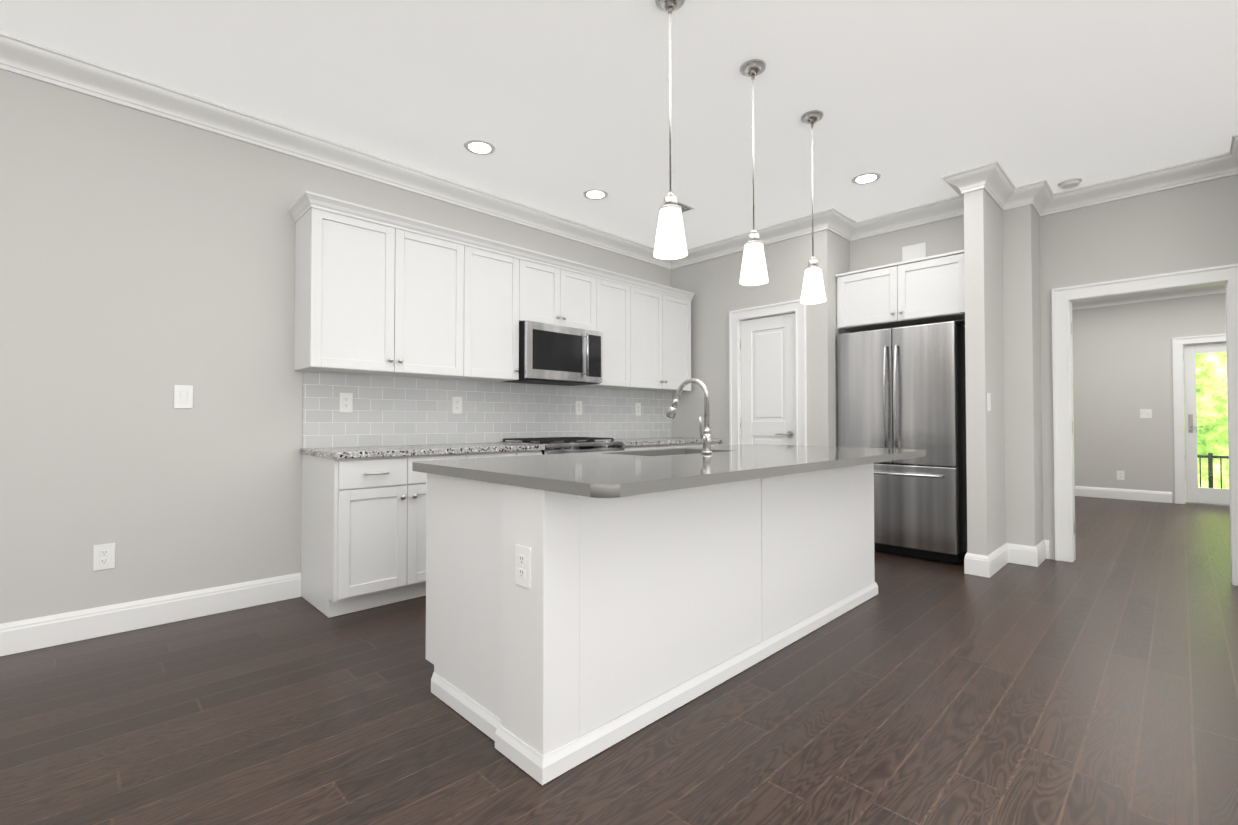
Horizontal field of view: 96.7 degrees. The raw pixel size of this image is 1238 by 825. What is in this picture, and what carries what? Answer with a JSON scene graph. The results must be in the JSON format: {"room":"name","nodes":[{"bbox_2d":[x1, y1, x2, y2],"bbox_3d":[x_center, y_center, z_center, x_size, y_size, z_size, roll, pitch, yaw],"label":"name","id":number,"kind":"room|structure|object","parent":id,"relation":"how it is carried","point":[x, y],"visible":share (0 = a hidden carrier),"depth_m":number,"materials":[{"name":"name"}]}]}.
{"room":"kitchen","nodes":[
{"label":"kitchen","id":0,"kind":"room"},
{"bbox_2d":[0,496,1237,824],"bbox_3d":[2.419,1.149,2.188,14.100,0.100,8.200,1,-1,-44],"label":"floor","id":1,"kind":"structure","parent":0,"point":[1094,682],"depth_m":1.96,"materials":[{"name":"brown wood"}]},
{"bbox_2d":[301,455,475,617],"bbox_3d":[-1.426,0.686,3.418,0.819,0.862,0.617,1,-1,-44],"label":"base cabinet","id":2,"kind":"object","parent":1,"relation":"on","point":[363,541],"depth_m":3.09,"materials":[{"name":"white wood"}]},
{"bbox_2d":[300,443,543,458],"bbox_3d":[-1.231,0.240,3.597,1.367,0.035,0.645,1,-1,-44],"label":"countertop","id":3,"kind":"structure","parent":2,"relation":"on","point":[401,448],"depth_m":3.33,"materials":[{"name":"grey stone"}]},
{"bbox_2d":[476,451,527,457],"bbox_3d":[-1.041,0.692,3.796,0.489,0.862,0.617,1,-1,-44],"label":"base cabinet","id":4,"kind":"object","parent":1,"relation":"on","point":[490,453],"depth_m":3.64,"materials":[{"name":"white wood"}]},
{"bbox_2d":[528,451,541,454],"bbox_3d":[-0.851,0.695,3.981,0.272,0.862,0.617,1,-1,-44],"label":"base cabinet","id":5,"kind":"object","parent":1,"relation":"on","point":[529,452],"depth_m":3.82,"materials":[{"name":"white wood"}]},
{"bbox_2d":[497,437,623,454],"bbox_3d":[-0.439,0.667,4.306,0.758,0.929,0.707,1,-1,-44],"label":"range","id":6,"kind":"object","parent":1,"relation":"on","point":[558,445],"visible":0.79,"depth_m":4.13,"materials":[{"name":"silver metal"}]},
{"bbox_2d":[624,447,663,449],"bbox_3d":[-0.023,0.709,4.793,0.508,0.862,0.617,1,-1,-44],"label":"base cabinet","id":7,"kind":"object","parent":1,"relation":"on","point":[625,448],"depth_m":4.56,"materials":[{"name":"white wood"}]},
{"bbox_2d":[423,464,877,784],"bbox_3d":[0.374,0.675,2.817,2.544,0.862,0.890,1,-1,-44],"label":"kitchen island","id":8,"kind":"object","parent":1,"relation":"on","point":[581,607],"depth_m":1.98,"materials":[{"name":"white wood"}]},
{"bbox_2d":[412,452,791,499],"bbox_3d":[-0.104,0.215,2.150,0.960,0.034,1.175,1,-1,-44],"label":"island countertop","id":9,"kind":"structure","parent":8,"relation":"on","point":[594,475],"depth_m":1.86,"materials":[{"name":"grey stone"}]},
{"bbox_2d":[620,448,867,475],"bbox_3d":[0.492,0.225,2.734,0.710,0.034,1.175,1,-1,-44],"label":"island countertop","id":10,"kind":"structure","parent":8,"relation":"on","point":[800,461],"depth_m":2.49,"materials":[{"name":"grey stone"}]},
{"bbox_2d":[640,452,679,455],"bbox_3d":[0.277,0.345,2.952,0.730,0.221,0.390,1,-1,-44],"label":"sink","id":11,"kind":"object","parent":10,"relation":"in","point":[641,453],"depth_m":3.15,"materials":[{"name":"silver metal"}]},
{"bbox_2d":[666,378,712,453],"bbox_3d":[0.349,0.015,2.856,0.096,0.387,0.290,1,-1,-44],"label":"faucet","id":12,"kind":"object","parent":10,"relation":"on","point":[705,437],"visible":1,"depth_m":2.78,"materials":[{"name":"silver metal"}]},
{"bbox_2d":[684,444,925,463],"bbox_3d":[1.067,0.235,3.298,0.900,0.034,1.175,1,-1,-44],"label":"island countertop","id":13,"kind":"structure","parent":8,"relation":"on","point":[875,455],"depth_m":3.10,"materials":[{"name":"grey stone"}]},
{"bbox_2d":[664,443,718,447],"bbox_3d":[0.419,0.716,5.226,0.958,0.862,0.617,1,-1,-44],"label":"base cabinet","id":14,"kind":"object","parent":1,"relation":"on","point":[666,445],"depth_m":4.96,"materials":[{"name":"white wood"}]},
{"bbox_2d":[604,435,721,446],"bbox_3d":[0.289,0.265,5.087,1.359,0.035,0.645,1,-1,-44],"label":"countertop","id":15,"kind":"structure","parent":14,"relation":"on","point":[626,442],"depth_m":4.76,"materials":[{"name":"grey stone"}]},
{"bbox_2d":[837,321,966,563],"bbox_3d":[2.333,0.234,4.514,0.630,1.801,0.880,1,-1,-44],"label":"fridge","id":16,"kind":"object","parent":1,"relation":"on","point":[902,387],"visible":0.88,"depth_m":4.24,"materials":[{"name":"silver metal"}]},
{"bbox_2d":[0,69,1237,623],"bbox_3d":[2.456,-0.302,2.176,14.100,2.800,8.095,1,-1,-44],"label":"wall","id":17,"kind":"structure","parent":0,"point":[146,261],"depth_m":3.15,"materials":[{"name":"paint"}]},
{"bbox_2d":[93,543,114,570],"bbox_3d":[-2.559,0.718,2.735,0.080,0.125,0.009,1,-1,-44],"label":"outlet","id":18,"kind":"object","parent":17,"relation":"attached to","point":[103,556],"visible":1,"depth_m":2.73,"materials":[{"name":"white plastic"}]},
{"bbox_2d":[0,572,300,655],"bbox_3d":[-3.581,1.017,1.726,4.618,0.143,0.016,1,-1,-44],"label":"baseboard","id":19,"kind":"structure","parent":17,"relation":"attached to","point":[42,632],"depth_m":2.82,"materials":[{"name":"white wood"}]},
{"bbox_2d":[174,385,192,408],"bbox_3d":[-2.342,-0.084,2.961,0.080,0.125,0.010,1,-1,-44],"label":"light switch","id":20,"kind":"object","parent":17,"relation":"attached to","point":[183,396],"visible":1,"depth_m":2.96,"materials":[{"name":"white plastic"}]},
{"bbox_2d":[0,31,675,268],"bbox_3d":[-2.317,-1.626,2.947,8.130,0.125,0.105,1,-1,-44],"label":"crown molding","id":21,"kind":"structure","parent":17,"relation":"attached to","point":[30,59],"depth_m":3.21,"materials":[{"name":"white wood"}]},
{"bbox_2d":[292,191,475,379],"bbox_3d":[-1.495,-0.737,3.577,1.007,0.974,0.327,1,-1,-44],"label":"upper cabinet","id":22,"kind":"object","parent":17,"relation":"attached to","point":[380,292],"depth_m":3.39,"materials":[{"name":"white wood"}]},
{"bbox_2d":[456,236,527,381],"bbox_3d":[-1.015,-0.729,4.047,0.565,0.974,0.327,1,-1,-44],"label":"upper cabinet","id":23,"kind":"object","parent":17,"relation":"attached to","point":[501,268],"depth_m":3.98,"materials":[{"name":"white wood"}]},
{"bbox_2d":[528,251,599,331],"bbox_3d":[-0.580,-0.943,4.477,0.769,0.531,0.327,1,-1,-44],"label":"upper cabinet","id":24,"kind":"object","parent":17,"relation":"attached to","point":[562,292],"depth_m":4.37,"materials":[{"name":"white wood"}]},
{"bbox_2d":[503,320,601,385],"bbox_3d":[-0.536,-0.454,4.424,0.754,0.434,0.454,1,-1,-44],"label":"microwave","id":25,"kind":"object","parent":24,"relation":"attached to","point":[551,354],"visible":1,"depth_m":4.25,"materials":[{"name":"silver metal"}]},
{"bbox_2d":[571,268,635,389],"bbox_3d":[-0.158,-0.715,4.886,0.525,0.974,0.327,1,-1,-44],"label":"upper cabinet","id":26,"kind":"object","parent":17,"relation":"attached to","point":[617,291],"depth_m":4.82,"materials":[{"name":"white wood"}]},
{"bbox_2d":[636,279,691,391],"bbox_3d":[0.280,-0.707,5.316,0.932,0.974,0.327,1,-1,-44],"label":"upper cabinet","id":27,"kind":"object","parent":17,"relation":"attached to","point":[663,314],"depth_m":5.22,"materials":[{"name":"white wood"}]},
{"bbox_2d":[672,208,843,267],"bbox_3d":[1.188,-1.590,5.102,0.105,0.125,1.690,1,-1,-44],"label":"crown molding","id":28,"kind":"structure","parent":17,"relation":"attached to","point":[827,219],"depth_m":4.92,"materials":[{"name":"white wood"}]},
{"bbox_2d":[740,313,795,444],"bbox_3d":[1.340,0.131,4.999,0.092,2.007,0.578,1,-1,-44],"label":"pantry door","id":29,"kind":"structure","parent":17,"relation":"in","point":[768,397],"depth_m":5.01,"materials":[{"name":"white wood"}]},
{"bbox_2d":[729,299,806,445],"bbox_3d":[1.372,0.086,5.024,0.141,2.118,0.770,1,-1,-44],"label":"door frame","id":30,"kind":"structure","parent":17,"relation":"attached to","point":[794,306],"depth_m":4.98,"materials":[{"name":"white wood"}]},
{"bbox_2d":[831,214,859,238],"bbox_3d":[1.898,-1.597,4.689,0.330,0.125,0.105,1,-1,-44],"label":"crown molding","id":31,"kind":"structure","parent":17,"relation":"attached to","point":[849,231],"depth_m":4.77,"materials":[{"name":"white wood"}]},
{"bbox_2d":[835,250,964,332],"bbox_3d":[2.295,-0.952,4.441,0.328,0.462,0.994,1,-1,-44],"label":"upper cabinet","id":32,"kind":"object","parent":17,"relation":"attached to","point":[925,290],"visible":0.9,"depth_m":4.33,"materials":[{"name":"white wood"}]},
{"bbox_2d":[846,199,960,241],"bbox_3d":[2.377,-1.599,4.533,0.105,0.125,1.000,1,-1,-44],"label":"crown molding","id":33,"kind":"structure","parent":17,"relation":"attached to","point":[939,210],"depth_m":4.54,"materials":[{"name":"white wood"}]},
{"bbox_2d":[902,242,925,261],"bbox_3d":[2.433,-1.324,4.541,0.005,0.125,0.180,1,-1,-44],"label":"air vent","id":34,"kind":"object","parent":17,"relation":"in","point":[914,251],"visible":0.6,"depth_m":4.54,"materials":[{"name":"white metal"}]},
{"bbox_2d":[942,169,975,214],"bbox_3d":[2.491,-1.608,4.001,0.445,0.125,0.130,1,-1,-44],"label":"crown molding","id":35,"kind":"structure","parent":17,"relation":"attached to","point":[963,181],"depth_m":3.87,"materials":[{"name":"white wood"}]},
{"bbox_2d":[987,393,990,410],"bbox_3d":[2.579,-0.073,3.832,0.080,0.125,0.010,1,-1,-44],"label":"light switch","id":36,"kind":"object","parent":17,"relation":"attached to","point":[988,401],"visible":1,"depth_m":3.82,"materials":[{"name":"white plastic"}]},
{"bbox_2d":[984,543,1011,577],"bbox_3d":[2.725,1.055,3.953,0.596,0.143,0.016,1,-1,-44],"label":"baseboard","id":37,"kind":"structure","parent":17,"relation":"attached to","point":[1001,556],"depth_m":3.92,"materials":[{"name":"white wood"}]},
{"bbox_2d":[976,161,1019,210],"bbox_3d":[2.727,-1.610,3.932,0.685,0.125,0.120,1,-1,-44],"label":"crown molding","id":38,"kind":"structure","parent":17,"relation":"attached to","point":[991,177],"depth_m":3.89,"materials":[{"name":"white wood"}]},
{"bbox_2d":[1012,544,1023,553],"bbox_3d":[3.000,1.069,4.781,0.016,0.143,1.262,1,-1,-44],"label":"baseboard","id":39,"kind":"structure","parent":17,"relation":"attached to","point":[1016,548],"depth_m":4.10,"materials":[{"name":"white wood"}]},
{"bbox_2d":[1024,540,1049,566],"bbox_3d":[3.175,1.059,4.157,0.366,0.143,0.060,1,-1,-44],"label":"baseboard","id":40,"kind":"structure","parent":17,"relation":"attached to","point":[1033,556],"depth_m":4.07,"materials":[{"name":"white wood"}]},
{"bbox_2d":[1020,179,1055,214],"bbox_3d":[3.131,-1.607,4.106,0.345,0.125,0.135,1,-1,-44],"label":"crown molding","id":41,"kind":"structure","parent":17,"relation":"attached to","point":[1038,194],"depth_m":4.09,"materials":[{"name":"white wood"}]},
{"bbox_2d":[1117,471,1124,479],"bbox_3d":[6.875,0.860,7.541,0.009,0.125,0.080,1,-1,-44],"label":"outlet","id":42,"kind":"object","parent":17,"relation":"attached to","point":[1120,475],"visible":1,"depth_m":7.54,"materials":[{"name":"white plastic"}]},
{"bbox_2d":[1075,486,1171,502],"bbox_3d":[6.565,1.122,7.849,0.016,0.143,1.870,1,-1,-44],"label":"baseboard","id":43,"kind":"structure","parent":17,"relation":"attached to","point":[1099,492],"depth_m":7.50,"materials":[{"name":"white wood"}]},
{"bbox_2d":[1038,152,1237,216],"bbox_3d":[3.654,-1.610,3.897,0.110,0.125,1.105,1,-1,-44],"label":"crown molding","id":44,"kind":"structure","parent":17,"relation":"attached to","point":[1216,166],"depth_m":3.86,"materials":[{"name":"white wood"}]},
{"bbox_2d":[1052,263,1237,585],"bbox_3d":[3.755,0.083,3.929,0.172,2.086,1.013,1,-1,-44],"label":"door frame","id":45,"kind":"structure","parent":17,"relation":"attached to","point":[1064,299],"depth_m":4.17,"materials":[{"name":"white wood"}]},
{"bbox_2d":[1140,409,1151,417],"bbox_3d":[7.056,0.017,7.369,0.010,0.116,0.116,1,-1,-44],"label":"light switch","id":46,"kind":"object","parent":17,"relation":"attached to","point":[1145,413],"visible":1,"depth_m":7.37,"materials":[{"name":"white plastic"}]},
{"bbox_2d":[1072,285,1225,309],"bbox_3d":[7.253,-1.555,7.128,0.105,0.125,3.750,1,-1,-44],"label":"crown molding","id":47,"kind":"structure","parent":17,"relation":"attached to","point":[1214,289],"depth_m":7.32,"materials":[{"name":"white wood"}]},
{"bbox_2d":[1183,342,1229,506],"bbox_3d":[7.638,0.148,6.858,0.133,2.059,0.860,1,-1,-44],"label":"exterior door","id":48,"kind":"structure","parent":17,"relation":"in","point":[1206,496],"depth_m":7.08,"materials":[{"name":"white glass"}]},
{"bbox_2d":[1228,133,1237,166],"bbox_3d":[5.064,-1.642,2.035,0.125,0.125,3.740,1,-1,-44],"label":"crown molding","id":49,"kind":"structure","parent":17,"relation":"attached to","point":[1233,153],"depth_m":3.49,"materials":[{"name":"white wood"}]},
{"bbox_2d":[0,0,1237,248],"bbox_3d":[2.419,-1.751,2.238,14.100,0.100,8.200,1,-1,-44],"label":"ceiling","id":50,"kind":"structure","parent":0,"point":[560,106],"depth_m":2.85,"materials":[{"name":"paint"}]},
{"bbox_2d":[464,140,494,154],"bbox_3d":[-0.882,-1.676,3.486,0.194,0.006,0.194,1,-1,-44],"label":"recessed light","id":51,"kind":"object","parent":50,"relation":"in","point":[479,147],"visible":1,"depth_m":3.48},
{"bbox_2d":[583,189,607,199],"bbox_3d":[-0.180,-1.663,4.206,0.194,0.006,0.194,1,-1,-44],"label":"recessed light","id":52,"kind":"object","parent":50,"relation":"in","point":[594,194],"visible":1,"depth_m":4.20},
{"bbox_2d":[654,0,686,259],"bbox_3d":[0.209,-1.171,2.250,0.138,1.056,0.138,1,-1,-44],"label":"pendant light","id":53,"kind":"object","parent":50,"relation":"hanging from","point":[670,242],"visible":1,"depth_m":2.22,"materials":[{"name":"white glass"}]},
{"bbox_2d":[677,201,693,212],"bbox_3d":[0.474,-1.658,4.472,0.200,0.008,0.200,1,-1,-44],"label":"ceiling vent","id":54,"kind":"object","parent":50,"relation":"in","point":[685,207],"visible":0.38,"depth_m":4.44,"materials":[{"name":"white metal"}]},
{"bbox_2d":[739,59,767,285],"bbox_3d":[0.657,-1.163,2.688,0.138,1.056,0.138,1,-1,-44],"label":"pendant light","id":55,"kind":"object","parent":50,"relation":"hanging from","point":[753,270],"visible":1,"depth_m":2.65,"materials":[{"name":"white glass"}]},
{"bbox_2d":[800,110,825,303],"bbox_3d":[1.098,-1.156,3.120,0.138,1.056,0.138,1,-1,-44],"label":"pendant light","id":56,"kind":"object","parent":50,"relation":"hanging from","point":[813,291],"visible":0.96,"depth_m":3.09,"materials":[{"name":"white glass"}]},
{"bbox_2d":[852,172,880,184],"bbox_3d":[1.766,-1.668,3.931,0.194,0.006,0.194,1,-1,-44],"label":"recessed light","id":57,"kind":"object","parent":50,"relation":"in","point":[866,178],"visible":1,"depth_m":3.92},
{"bbox_2d":[1058,178,1081,188],"bbox_3d":[3.266,-1.654,3.987,0.136,0.033,0.136,1,-1,-44],"label":"smoke detector","id":58,"kind":"object","parent":50,"relation":"attached to","point":[1070,183],"visible":0.96,"depth_m":3.96,"materials":[{"name":"white plastic"}]},
{"label":"outside","id":59,"kind":"structure","parent":0,"visible":0},
{"bbox_2d":[1183,352,1228,488],"bbox_3d":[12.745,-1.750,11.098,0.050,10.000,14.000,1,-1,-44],"label":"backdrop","id":60,"kind":"structure","parent":59,"point":[1215,390],"depth_m":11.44,"materials":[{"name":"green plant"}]},
{"bbox_3d":[8.627,1.453,7.708,2.500,0.480,7.000,1,-1,-44],"label":"patio","id":61,"kind":"object","parent":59,"visible":0},
{"bbox_2d":[1197,453,1228,488],"bbox_3d":[9.303,1.113,8.381,0.050,0.977,7.008,1,-1,-44],"label":"railing","id":62,"kind":"object","parent":61,"relation":"on","point":[1210,456],"depth_m":8.51,"materials":[{"name":"black metal"}]}
]}

